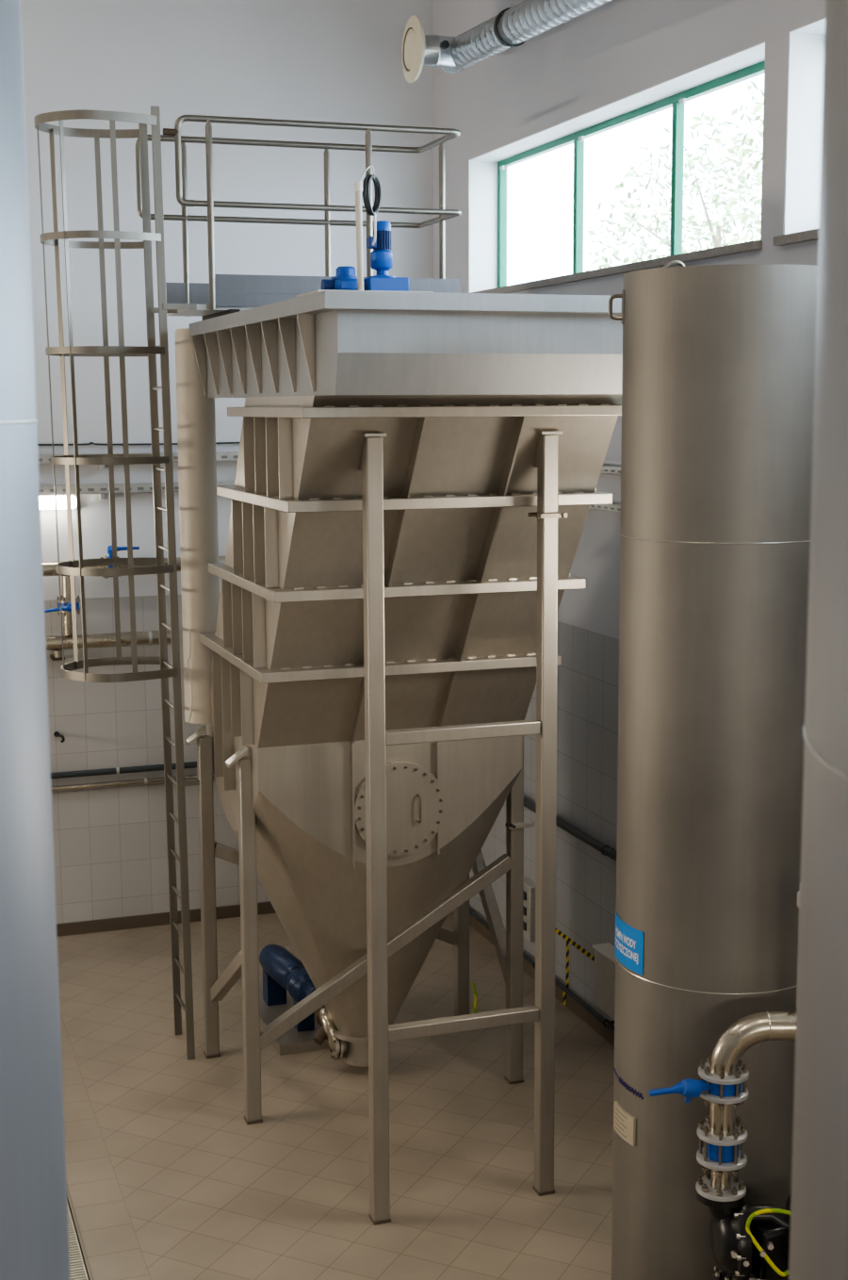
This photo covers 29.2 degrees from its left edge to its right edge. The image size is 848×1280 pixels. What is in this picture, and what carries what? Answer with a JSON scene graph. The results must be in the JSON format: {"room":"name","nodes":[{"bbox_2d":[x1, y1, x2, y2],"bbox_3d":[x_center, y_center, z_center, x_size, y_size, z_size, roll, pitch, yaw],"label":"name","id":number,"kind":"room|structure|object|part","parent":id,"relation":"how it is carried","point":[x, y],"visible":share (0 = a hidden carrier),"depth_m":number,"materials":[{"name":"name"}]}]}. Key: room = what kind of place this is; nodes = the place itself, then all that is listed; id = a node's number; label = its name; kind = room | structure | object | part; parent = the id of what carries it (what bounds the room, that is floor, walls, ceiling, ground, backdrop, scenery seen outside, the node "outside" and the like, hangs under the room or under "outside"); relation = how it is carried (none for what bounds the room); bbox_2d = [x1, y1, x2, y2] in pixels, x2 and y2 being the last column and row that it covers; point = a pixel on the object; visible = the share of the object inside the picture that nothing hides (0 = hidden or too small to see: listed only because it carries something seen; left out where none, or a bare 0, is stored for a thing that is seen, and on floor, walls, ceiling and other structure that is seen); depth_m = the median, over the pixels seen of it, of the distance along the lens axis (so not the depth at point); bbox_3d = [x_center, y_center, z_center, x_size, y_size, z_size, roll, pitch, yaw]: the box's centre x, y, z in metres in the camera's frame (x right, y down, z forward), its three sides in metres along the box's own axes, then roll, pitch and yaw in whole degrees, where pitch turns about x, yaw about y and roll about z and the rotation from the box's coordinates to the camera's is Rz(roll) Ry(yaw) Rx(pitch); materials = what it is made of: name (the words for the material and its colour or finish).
{"room":"water treatment plant","nodes":[
{"label":"water treatment plant","id":0,"kind":"room"},
{"bbox_2d":[20,0,433,923],"bbox_3d":[-4.864,-1.694,12.542,11.090,8.600,0.200,-3,9,-19],"label":"wall","id":1,"kind":"structure","parent":0,"point":[314,60],"depth_m":13.36,"materials":[{"name":"paint"}]},
{"bbox_2d":[49,649,65,660],"bbox_3d":[-2.979,0.114,13.245,0.100,0.080,0.199,-3,9,-19],"label":"bracket","id":2,"kind":"object","parent":1,"relation":"attached to","point":[57,656],"visible":0.86,"depth_m":13.16,"materials":[{"name":"metal"}]},
{"bbox_3d":[-2.979,0.141,13.249,0.100,0.025,0.198,-3,9,-19],"label":"plate","id":3,"kind":"part","parent":2,"relation":"part of","materials":[{"name":"silver metal"}]},
{"bbox_2d":[53,731,65,742],"bbox_3d":[-2.994,0.798,13.375,0.051,0.076,0.144,-6,10,-33],"label":"tap","id":4,"kind":"object","parent":1,"relation":"attached to","point":[57,733],"visible":1,"depth_m":13.33,"materials":[{"name":"black metal"}]},
{"bbox_3d":[-2.995,0.802,13.372,0.047,0.070,0.141,-7,10,-38],"label":"spout","id":5,"kind":"part","parent":4,"relation":"part of","materials":[{"name":"black metal"}]},
{"bbox_2d":[39,495,81,509],"bbox_3d":[-3.377,-1.083,12.980,1.280,0.106,0.113,-3,9,-19],"label":"wall lamp","id":6,"kind":"object","parent":1,"relation":"attached to","point":[47,502],"visible":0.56,"depth_m":13.07,"materials":[{"name":"white plastic"}]},
{"bbox_2d":[100,545,112,557],"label":"valve","id":7,"kind":"object","parent":1,"relation":"attached to","point":[109,549],"depth_m":13.12,"materials":[{"name":"blue paint"}]},
{"bbox_2d":[45,629,171,650],"bbox_3d":[-3.448,0.042,13.058,2.920,0.128,0.222,-3,9,-19],"label":"pipe","id":8,"kind":"object","parent":1,"relation":"attached to","point":[149,637],"visible":0.43,"depth_m":13.25,"materials":[{"name":"silver metal"}]},
{"bbox_2d":[61,575,72,635],"bbox_3d":[-2.872,-0.279,13.164,0.094,0.480,0.094,-3,9,-19],"label":"pipe","id":9,"kind":"object","parent":8,"relation":"attached to","point":[65,580],"visible":0.57,"depth_m":13.13,"materials":[{"name":"silver metal"}]},
{"bbox_2d":[44,595,80,616],"bbox_3d":[-2.877,-0.266,13.072,0.225,0.150,0.372,2,9,14],"label":"valve","id":10,"kind":"object","parent":9,"relation":"attached to","point":[66,605],"visible":0.8,"depth_m":13.07,"materials":[{"name":"blue paint"}]},
{"bbox_3d":[-2.919,-0.248,12.970,0.224,0.053,0.047,-3,9,-19],"label":"lever","id":11,"kind":"part","parent":10,"relation":"part of","materials":[{"name":"blue paint"}]},
{"bbox_2d":[50,761,196,779],"bbox_3d":[-2.906,1.106,13.471,4.100,0.064,0.090,-3,9,-19],"label":"pipe","id":12,"kind":"object","parent":1,"relation":"attached to","point":[192,764],"visible":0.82,"depth_m":13.55,"materials":[{"name":"grey plastic"}]},
{"bbox_2d":[50,772,214,790],"bbox_3d":[-2.908,1.214,13.494,4.100,0.054,0.075,-3,9,-19],"label":"pipe","id":13,"kind":"object","parent":1,"relation":"attached to","point":[145,780],"visible":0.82,"depth_m":13.58,"materials":[{"name":"metal"}]},
{"bbox_2d":[42,555,225,576],"bbox_3d":[-3.177,-0.567,13.066,3.500,0.128,0.222,-3,9,-19],"label":"pipe","id":14,"kind":"object","parent":1,"relation":"attached to","point":[49,568],"visible":0.05,"depth_m":13.12,"materials":[{"name":"silver metal"}]},
{"bbox_2d":[116,546,127,551],"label":"valve","id":15,"kind":"object","parent":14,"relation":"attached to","point":[118,548],"depth_m":13.14,"materials":[{"name":"blue paint"}]},
{"bbox_3d":[-2.412,-0.735,13.168,0.222,0.047,0.047,-3,9,-19],"label":"lever","id":16,"kind":"part","parent":15,"relation":"part of","materials":[{"name":"blue paint"}]},
{"bbox_2d":[39,480,234,499],"bbox_3d":[-2.679,-1.201,13.210,5.600,0.120,0.108,-3,9,-19],"label":"cable tray","id":17,"kind":"object","parent":1,"relation":"attached to","point":[101,489],"visible":0.32,"depth_m":13.19,"materials":[{"name":"metal"}]},
{"bbox_2d":[38,451,238,468],"bbox_3d":[-2.680,-1.444,13.175,5.600,0.120,0.108,-3,9,-19],"label":"cable tray","id":18,"kind":"object","parent":1,"relation":"attached to","point":[221,455],"visible":0.09,"depth_m":13.34,"materials":[{"name":"metal"}]},
{"bbox_2d":[37,442,240,445],"bbox_3d":[-3.118,-1.563,13.043,3.700,0.032,0.016,-3,9,-19],"label":"cable","id":19,"kind":"object","parent":1,"relation":"attached to","point":[90,443],"visible":0.6,"depth_m":13.24,"materials":[{"name":"grey plastic"}]},
{"bbox_2d":[56,901,276,936],"bbox_3d":[-4.976,2.533,12.991,10.730,0.105,0.020,-3,9,-19],"label":"baseboard","id":20,"kind":"structure","parent":1,"relation":"attached to","point":[263,908],"depth_m":13.86,"materials":[{"name":"brown tile"}]},
{"bbox_2d":[56,911,614,1279],"bbox_3d":[-1.986,3.805,5.009,11.090,0.150,17.650,-3,9,-19],"label":"floor","id":21,"kind":"structure","parent":0,"point":[168,1178],"depth_m":9.88,"materials":[{"name":"beige tile"}]},
{"bbox_2d":[0,0,70,1279],"bbox_3d":[-1.064,0.620,2.033,1.203,7.000,1.203,-3,9,-19],"label":"storage tank","id":22,"kind":"object","parent":21,"relation":"on","point":[34,1230],"visible":1,"depth_m":1.91,"materials":[{"name":"metal"}]},
{"bbox_2d":[66,1195,90,1279],"bbox_3d":[-1.833,3.278,8.060,0.405,0.014,3.000,-3,9,-19],"label":"floor drain","id":23,"kind":"object","parent":21,"relation":"on","point":[78,1271],"visible":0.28,"depth_m":8.51,"materials":[{"name":"silver metal"}]},
{"bbox_2d":[33,105,199,1059],"bbox_3d":[-1.965,-0.257,10.747,0.941,6.240,0.713,-3,9,-19],"label":"ladder","id":24,"kind":"object","parent":21,"relation":"on","point":[73,567],"visible":1,"depth_m":10.62,"materials":[{"name":"metal"}]},
{"bbox_2d":[186,628,193,722],"bbox_3d":[-1.539,0.235,10.688,0.037,0.622,0.032,-3,9,-19],"label":"cable","id":25,"kind":"object","parent":24,"relation":"hanging from","point":[188,659],"visible":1,"depth_m":10.68,"materials":[{"name":"plastic"}]},
{"bbox_2d":[236,943,330,1055],"bbox_3d":[-1.017,2.489,11.758,0.380,0.507,1.406,-3,9,-19],"label":"pump","id":26,"kind":"object","parent":21,"relation":"on","point":[285,982],"visible":0.62,"depth_m":11.52,"materials":[{"name":"blue metal"}]},
{"bbox_3d":[-1.005,2.354,11.712,0.220,0.227,0.552,-4,9,-26],"label":"motor","id":27,"kind":"part","parent":26,"relation":"part of","materials":[{"name":"blue paint"}]},
{"bbox_3d":[-1.025,2.701,11.815,0.380,0.070,1.350,-3,9,-19],"label":"frame","id":28,"kind":"part","parent":26,"relation":"part of","materials":[{"name":"silver metal"}]},
{"bbox_2d":[174,289,623,1225],"bbox_3d":[-0.184,0.486,9.782,1.984,5.030,3.710,-3,9,-19],"label":"tank","id":29,"kind":"object","parent":21,"relation":"on","point":[371,654],"visible":1,"depth_m":9.11,"materials":[{"name":"silver metal"}]},
{"bbox_3d":[-1.510,0.633,10.799,0.120,0.110,0.100,-3,9,-19],"label":"cap plate","id":30,"kind":"part","parent":29,"relation":"part of","materials":[{"name":"metal"}]},
{"bbox_3d":[-1.454,1.732,10.981,0.090,2.208,0.090,-3,9,-19],"label":"leg","id":31,"kind":"part","parent":29,"relation":"part of","materials":[{"name":"silver metal"}]},
{"bbox_3d":[-1.448,2.828,11.140,0.098,0.016,0.098,-3,9,-19],"label":"foot plate","id":32,"kind":"part","parent":29,"relation":"part of","materials":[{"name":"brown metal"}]},
{"bbox_3d":[-1.122,0.700,9.768,0.120,0.110,0.100,-3,9,-19],"label":"cap plate","id":33,"kind":"part","parent":29,"relation":"part of","materials":[{"name":"metal"}]},
{"bbox_3d":[-1.066,1.838,9.956,0.090,2.288,0.090,-3,9,-19],"label":"leg","id":34,"kind":"part","parent":29,"relation":"part of","materials":[{"name":"silver metal"}]},
{"bbox_3d":[-1.060,2.974,10.121,0.098,0.016,0.098,-3,9,-19],"label":"foot plate","id":35,"kind":"part","parent":29,"relation":"part of","materials":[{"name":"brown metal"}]},
{"bbox_2d":[135,114,461,320],"bbox_3d":[-0.825,-2.713,10.952,2.041,1.371,0.955,-3,9,-19],"label":"guard railing","id":36,"kind":"object","parent":29,"relation":"on","point":[224,294],"visible":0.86,"depth_m":10.73,"materials":[{"name":"metal"}]},
{"bbox_3d":[-1.632,-2.812,11.144,0.041,1.180,0.041,-3,9,-19],"label":"post","id":37,"kind":"part","parent":36,"relation":"part of","materials":[{"name":"metal"}]},
{"bbox_3d":[-1.356,-2.699,10.354,0.041,1.180,0.041,-3,9,-19],"label":"post","id":38,"kind":"part","parent":36,"relation":"part of","materials":[{"name":"metal"}]},
{"bbox_3d":[-0.840,-3.118,10.928,2.041,0.562,0.872,-3,9,-19],"label":"hand rail","id":39,"kind":"part","parent":36,"relation":"part of","materials":[{"name":"metal"}]},
{"bbox_3d":[-0.792,-2.863,10.982,1.939,0.038,0.867,-3,9,-19],"label":"rail","id":40,"kind":"part","parent":36,"relation":"part of","materials":[{"name":"metal"}]},
{"bbox_3d":[-0.678,-2.879,11.468,0.041,1.150,0.041,-3,9,-19],"label":"post","id":41,"kind":"part","parent":36,"relation":"part of","materials":[{"name":"metal"}]},
{"bbox_3d":[-0.359,-2.768,10.693,0.041,1.150,0.041,-3,9,-19],"label":"post","id":42,"kind":"part","parent":36,"relation":"part of","materials":[{"name":"metal"}]},
{"bbox_3d":[0.125,-2.851,11.245,0.041,1.150,0.041,-3,9,-19],"label":"post","id":43,"kind":"part","parent":36,"relation":"part of","materials":[{"name":"metal"}]},
{"bbox_2d":[313,1004,346,1060],"bbox_3d":[-0.658,2.597,10.917,0.232,0.339,0.476,-3,9,-19],"label":"pipe","id":44,"kind":"object","parent":29,"relation":"attached to","point":[322,1017],"visible":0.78,"depth_m":10.77,"materials":[{"name":"metal"}]},
{"bbox_2d":[321,265,357,290],"bbox_3d":[-0.475,-2.070,9.373,0.225,0.148,0.240,-3,9,-19],"label":"motor","id":45,"kind":"object","parent":29,"relation":"on","point":[345,278],"visible":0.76,"depth_m":9.31,"materials":[{"name":"blue paint"}]},
{"bbox_3d":[-0.449,-2.108,9.376,0.170,0.073,0.170,-3,9,-19],"label":"lid","id":46,"kind":"part","parent":45,"relation":"part of","materials":[{"name":"blue paint"}]},
{"bbox_2d":[332,1019,397,1066],"bbox_3d":[-0.400,2.687,10.883,0.454,0.240,0.454,-3,9,-19],"label":"outlet","id":47,"kind":"object","parent":29,"relation":"attached to","point":[356,1054],"depth_m":10.74,"materials":[{"name":"silver metal"}]},
{"bbox_2d":[354,165,381,290],"bbox_3d":[-0.313,-2.326,9.227,0.192,0.696,0.174,-3,9,-19],"label":"post","id":48,"kind":"object","parent":29,"relation":"on","point":[358,185],"depth_m":9.17,"materials":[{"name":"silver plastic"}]},
{"bbox_3d":[-0.305,-2.457,9.211,0.060,0.432,0.185,4,9,25],"label":"cable coil","id":49,"kind":"part","parent":48,"relation":"part of","materials":[{"name":"black rubber"}]},
{"bbox_3d":[-0.263,-1.041,8.274,0.114,0.015,0.114,-3,9,-19],"label":"cap plate","id":50,"kind":"part","parent":29,"relation":"part of","materials":[{"name":"metal"}]},
{"bbox_3d":[-0.252,1.056,8.579,0.090,4.223,0.090,-3,9,-19],"label":"post","id":51,"kind":"part","parent":29,"relation":"part of","materials":[{"name":"silver metal"}]},
{"bbox_3d":[-0.240,3.150,8.883,0.096,0.016,0.096,-3,9,-19],"label":"foot plate","id":52,"kind":"part","parent":29,"relation":"part of","materials":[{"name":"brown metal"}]},
{"bbox_2d":[363,220,409,291],"bbox_3d":[-0.242,-2.212,9.434,0.240,0.410,0.280,-3,9,-19],"label":"motor","id":53,"kind":"object","parent":29,"relation":"on","point":[381,257],"visible":0.9,"depth_m":9.37,"materials":[{"name":"blue paint"}]},
{"bbox_3d":[-0.242,-2.306,9.420,0.106,0.110,0.106,-3,9,-19],"label":"motor","id":54,"kind":"part","parent":53,"relation":"part of","materials":[{"name":"blue paint"}]},
{"bbox_3d":[-0.241,-2.051,9.457,0.240,0.085,0.280,-3,9,-19],"label":"plate","id":55,"kind":"part","parent":53,"relation":"part of","materials":[{"name":"blue paint"}]},
{"bbox_3d":[-0.031,1.024,9.893,0.015,0.175,0.058,-3,9,-19],"label":"handle","id":56,"kind":"part","parent":29,"relation":"part of","materials":[{"name":"metal"}]},
{"bbox_3d":[0.266,1.598,11.563,0.090,2.288,0.090,-3,9,-19],"label":"leg","id":57,"kind":"part","parent":29,"relation":"part of","materials":[{"name":"silver metal"}]},
{"bbox_2d":[472,983,476,1013],"bbox_3d":[0.364,2.590,11.663,0.036,0.284,0.039,-7,11,-41],"label":"cable","id":58,"kind":"object","parent":29,"relation":"attached to","point":[473,984],"visible":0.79,"depth_m":11.65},
{"bbox_3d":[0.592,2.882,10.697,0.098,0.016,0.098,-3,9,-19],"label":"foot plate","id":59,"kind":"part","parent":29,"relation":"part of","materials":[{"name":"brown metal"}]},
{"bbox_3d":[0.586,1.731,10.530,0.090,2.318,0.090,-3,9,-19],"label":"leg","id":60,"kind":"part","parent":29,"relation":"part of","materials":[{"name":"silver metal"}]},
{"bbox_2d":[505,821,534,829],"bbox_3d":[0.609,1.176,10.392,0.194,0.043,0.030,-3,9,-19],"label":"clamp","id":61,"kind":"object","parent":29,"relation":"attached to","point":[529,824],"visible":1,"depth_m":10.38,"materials":[{"name":"metal"}]},
{"bbox_3d":[0.676,3.099,9.196,0.096,0.016,0.096,-3,9,-19],"label":"foot plate","id":62,"kind":"part","parent":29,"relation":"part of","materials":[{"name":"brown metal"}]},
{"bbox_3d":[0.665,1.006,8.892,0.090,4.223,0.090,-3,9,-19],"label":"post","id":63,"kind":"part","parent":29,"relation":"part of","materials":[{"name":"silver metal"}]},
{"bbox_2d":[528,511,567,518],"bbox_3d":[0.654,-0.664,8.649,0.165,0.025,0.170,-3,9,-19],"label":"clamp","id":64,"kind":"object","parent":29,"relation":"attached to","point":[534,514],"visible":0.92,"depth_m":8.59,"materials":[{"name":"metal"}]},
{"bbox_3d":[0.654,-1.091,8.588,0.114,0.015,0.114,-3,9,-19],"label":"cap plate","id":65,"kind":"part","parent":29,"relation":"part of","materials":[{"name":"metal"}]},
{"bbox_2d":[608,260,818,1279],"bbox_3d":[1.269,0.879,7.079,0.924,5.014,0.895,-3,9,-19],"label":"storage tank","id":66,"kind":"object","parent":21,"relation":"on","point":[718,377],"visible":0.89,"depth_m":6.63,"materials":[{"name":"metal"}]},
{"bbox_3d":[0.871,2.108,7.111,0.022,0.125,0.190,-3,9,-19],"label":"name plate","id":67,"kind":"part","parent":66,"relation":"part of","materials":[{"name":"beige paper"}]},
{"bbox_2d":[614,911,643,975],"bbox_3d":[0.870,1.305,7.022,0.029,0.190,0.302,-3,9,-16],"label":"wall sign","id":68,"kind":"object","parent":66,"relation":"attached to","point":[629,945],"visible":1,"depth_m":6.96,"materials":[{"name":"blue plastic"}]},
{"bbox_2d":[695,1189,791,1279],"bbox_3d":[1.376,2.841,6.657,0.526,1.251,0.421,-3,9,-19],"label":"pump","id":69,"kind":"object","parent":21,"relation":"on","point":[734,1252],"visible":0.56,"depth_m":6.52,"materials":[{"name":"black metal"}]},
{"bbox_2d":[695,1189,749,1223],"bbox_3d":[1.205,2.315,6.592,0.215,0.191,0.200,-3,9,-19],"label":"outlet","id":70,"kind":"object","parent":69,"relation":"attached to","point":[737,1211],"depth_m":6.52,"materials":[{"name":"black paint"}]},
{"bbox_2d":[695,1011,796,1201],"bbox_3d":[1.420,1.860,6.523,0.650,0.779,0.200,0,8,0],"label":"pipe","id":71,"kind":"object","parent":69,"relation":"on","point":[721,1128],"visible":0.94,"depth_m":6.46,"materials":[{"name":"metal"}]},
{"bbox_2d":[648,1078,741,1103],"bbox_3d":[1.083,1.782,6.473,0.381,0.095,0.144,-3,9,-19],"label":"valve","id":72,"kind":"object","parent":71,"relation":"attached to","point":[690,1088],"visible":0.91,"depth_m":6.44,"materials":[{"name":"blue paint"}]},
{"bbox_3d":[0.970,1.776,6.454,0.160,0.062,0.059,0,8,0],"label":"lever","id":73,"kind":"part","parent":72,"relation":"part of","materials":[{"name":"blue paint"}]},
{"bbox_2d":[707,1143,738,1162],"bbox_3d":[1.196,2.030,6.548,0.136,0.081,0.136,-3,9,-19],"label":"valve","id":74,"kind":"object","parent":71,"relation":"on","point":[728,1152],"visible":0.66,"depth_m":6.49,"materials":[{"name":"blue paint"}]},
{"bbox_2d":[796,890,800,1001],"bbox_3d":[1.519,1.213,6.522,0.062,0.530,0.062,-3,9,-19],"label":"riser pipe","id":75,"kind":"object","parent":71,"relation":"attached to","point":[798,893],"visible":0.12,"depth_m":6.49,"materials":[{"name":"silver metal"}]},
{"bbox_2d":[745,1208,790,1277],"bbox_3d":[1.388,2.385,6.453,0.226,0.260,0.069,0,8,-1],"label":"cable","id":76,"kind":"object","parent":69,"relation":"attached to","point":[776,1269],"visible":0.91,"depth_m":6.45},
{"bbox_2d":[788,0,847,1279],"bbox_3d":[0.979,0.668,1.626,1.203,7.000,1.203,-3,9,-19],"label":"storage tank","id":77,"kind":"object","parent":21,"relation":"on","point":[819,1199],"visible":1,"depth_m":1.53,"materials":[{"name":"metal"}]},
{"bbox_2d":[432,0,825,1025],"bbox_3d":[3.103,-0.790,6.024,0.340,8.600,17.450,-3,9,-19],"label":"wall","id":78,"kind":"structure","parent":0,"point":[614,51],"depth_m":11.32,"materials":[{"name":"paint"}]},
{"bbox_2d":[523,877,535,941],"bbox_3d":[0.799,2.072,12.534,0.097,0.430,0.270,-3,9,-19],"label":"switch panel","id":79,"kind":"object","parent":78,"relation":"attached to","point":[529,911],"visible":0.52,"depth_m":12.43,"materials":[{"name":"plastic"}]},
{"bbox_2d":[523,891,526,931],"bbox_3d":[0.763,2.071,12.506,0.010,0.300,0.100,-3,9,-19],"label":"socket","id":80,"kind":"object","parent":79,"relation":"attached to","point":[525,893],"depth_m":12.48,"materials":[{"name":"grey plastic"}]},
{"bbox_2d":[453,910,614,1046],"bbox_3d":[2.955,3.423,6.576,0.020,0.105,17.450,-3,9,-19],"label":"baseboard","id":81,"kind":"structure","parent":78,"relation":"attached to","point":[572,1005],"depth_m":11.91,"materials":[{"name":"brown tile"}]},
{"bbox_2d":[469,907,614,1033],"bbox_3d":[1.818,2.866,9.707,0.083,0.050,10.200,-3,9,-19],"label":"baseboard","id":82,"kind":"structure","parent":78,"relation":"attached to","point":[606,1023],"depth_m":11.76,"materials":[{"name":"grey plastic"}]},
{"bbox_2d":[524,797,616,860],"bbox_3d":[1.807,1.659,9.530,0.094,0.072,10.200,-3,9,-19],"label":"pipe","id":83,"kind":"object","parent":78,"relation":"attached to","point":[605,849],"visible":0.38,"depth_m":11.44,"materials":[{"name":"grey plastic"}]},
{"bbox_2d":[556,928,594,1006],"bbox_3d":[1.032,2.430,12.031,0.025,0.523,1.420,-3,9,-19],"label":"tape","id":84,"kind":"object","parent":78,"relation":"attached to","point":[568,940],"visible":0.52,"depth_m":11.98,"materials":[{"name":"plastic"}]},
{"bbox_2d":[592,942,615,1018],"bbox_3d":[1.306,2.340,11.050,0.127,0.420,0.510,-3,9,-19],"label":"wall box","id":85,"kind":"object","parent":78,"relation":"attached to","point":[604,953],"visible":0.48,"depth_m":11.11,"materials":[{"name":"metal"}]},
{"bbox_3d":[1.305,2.140,11.021,0.127,0.015,0.510,-3,9,-19],"label":"lid","id":86,"kind":"part","parent":85,"relation":"part of","materials":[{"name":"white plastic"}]},
{"bbox_2d":[590,502,621,512],"bbox_3d":[1.608,-0.703,9.710,0.108,0.095,9.300,-3,9,-19],"label":"cable tray","id":87,"kind":"object","parent":78,"relation":"attached to","point":[615,507],"visible":0.09,"depth_m":10.73,"materials":[{"name":"metal"}]},
{"bbox_2d":[600,464,621,475],"bbox_3d":[1.607,-0.946,9.674,0.108,0.095,9.300,-3,9,-19],"label":"cable tray","id":88,"kind":"object","parent":78,"relation":"attached to","point":[606,468],"visible":0.03,"depth_m":10.66,"materials":[{"name":"metal"}]},
{"bbox_2d":[470,240,762,294],"bbox_3d":[1.198,-2.476,11.108,0.300,0.047,4.580,-3,9,-19],"label":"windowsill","id":89,"kind":"structure","parent":78,"relation":"attached to","point":[754,245],"depth_m":10.30,"materials":[{"name":"grey stone"}]},
{"bbox_2d":[469,41,765,293],"bbox_3d":[1.220,-3.021,11.038,0.246,1.055,4.539,-3,9,-19],"label":"window reveal","id":90,"kind":"structure","parent":78,"relation":"attached to","point":[484,168],"depth_m":12.39,"materials":[{"name":"white paint"}]},
{"bbox_2d":[497,61,764,287],"bbox_3d":[1.356,-3.028,11.084,0.080,1.055,4.540,-3,9,-19],"label":"window","id":91,"kind":"structure","parent":78,"relation":"in","point":[678,102],"depth_m":11.21,"materials":[{"name":"green metal"}]},
{"bbox_2d":[773,228,819,246],"bbox_3d":[2.760,-1.836,6.641,0.300,0.047,4.570,-3,9,-19],"label":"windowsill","id":92,"kind":"structure","parent":78,"relation":"attached to","point":[810,235],"depth_m":8.52,"materials":[{"name":"grey stone"}]},
{"bbox_2d":[784,16,825,234],"bbox_3d":[2.783,-2.381,6.571,0.246,1.055,4.529,-3,9,-19],"label":"window","id":93,"kind":"structure","parent":78,"relation":"attached to","point":[807,42],"depth_m":8.67,"materials":[{"name":"white paint"}]},
{"bbox_3d":[-2.093,-4.860,3.623,11.290,0.200,17.850,-3,9,-19],"label":"ceiling","id":94,"kind":"structure","parent":0,"visible":0},
{"bbox_2d":[423,0,612,73],"bbox_3d":[1.531,-4.393,7.991,0.455,2.015,8.721,-3,9,-19],"label":"ventilation duct","id":95,"kind":"object","parent":94,"relation":"hanging from","point":[518,24],"visible":1,"depth_m":11.03,"materials":[{"name":"grey metal"}]},
{"bbox_2d":[401,15,425,82],"bbox_3d":[-0.071,-4.305,11.888,0.095,0.464,0.464,-3,9,-19],"label":"air diffuser","id":96,"kind":"object","parent":95,"relation":"attached to","point":[413,51],"visible":1,"depth_m":11.80,"materials":[{"name":"beige plastic"}]},
{"bbox_3d":[0.150,-4.319,11.835,0.058,0.058,0.040,-3,9,-19],"label":"damper knob","id":97,"kind":"part","parent":95,"relation":"part of","materials":[{"name":"grey plastic"}]},
{"label":"outside","id":98,"kind":"structure","parent":0,"visible":0},
{"bbox_3d":[25.990,0.807,25.245,54.650,0.280,90.000,-3,9,-19],"label":"ground","id":99,"kind":"structure","parent":98,"visible":0},
{"bbox_2d":[585,107,763,271],"bbox_3d":[6.837,-6.544,37.796,6.404,11.035,6.348,-3,9,-19],"label":"leafy tree","id":100,"kind":"object","parent":99,"relation":"on","point":[716,237],"visible":0.23,"depth_m":36.95,"materials":[{"name":"green plant"}]},
{"bbox_2d":[716,79,764,245],"bbox_3d":[8.624,-6.121,29.377,6.735,12.595,6.766,-3,9,-19],"label":"leafy tree","id":101,"kind":"object","parent":99,"relation":"on","point":[757,108],"visible":0.04,"depth_m":29.52,"materials":[{"name":"green plant"}]}
]}

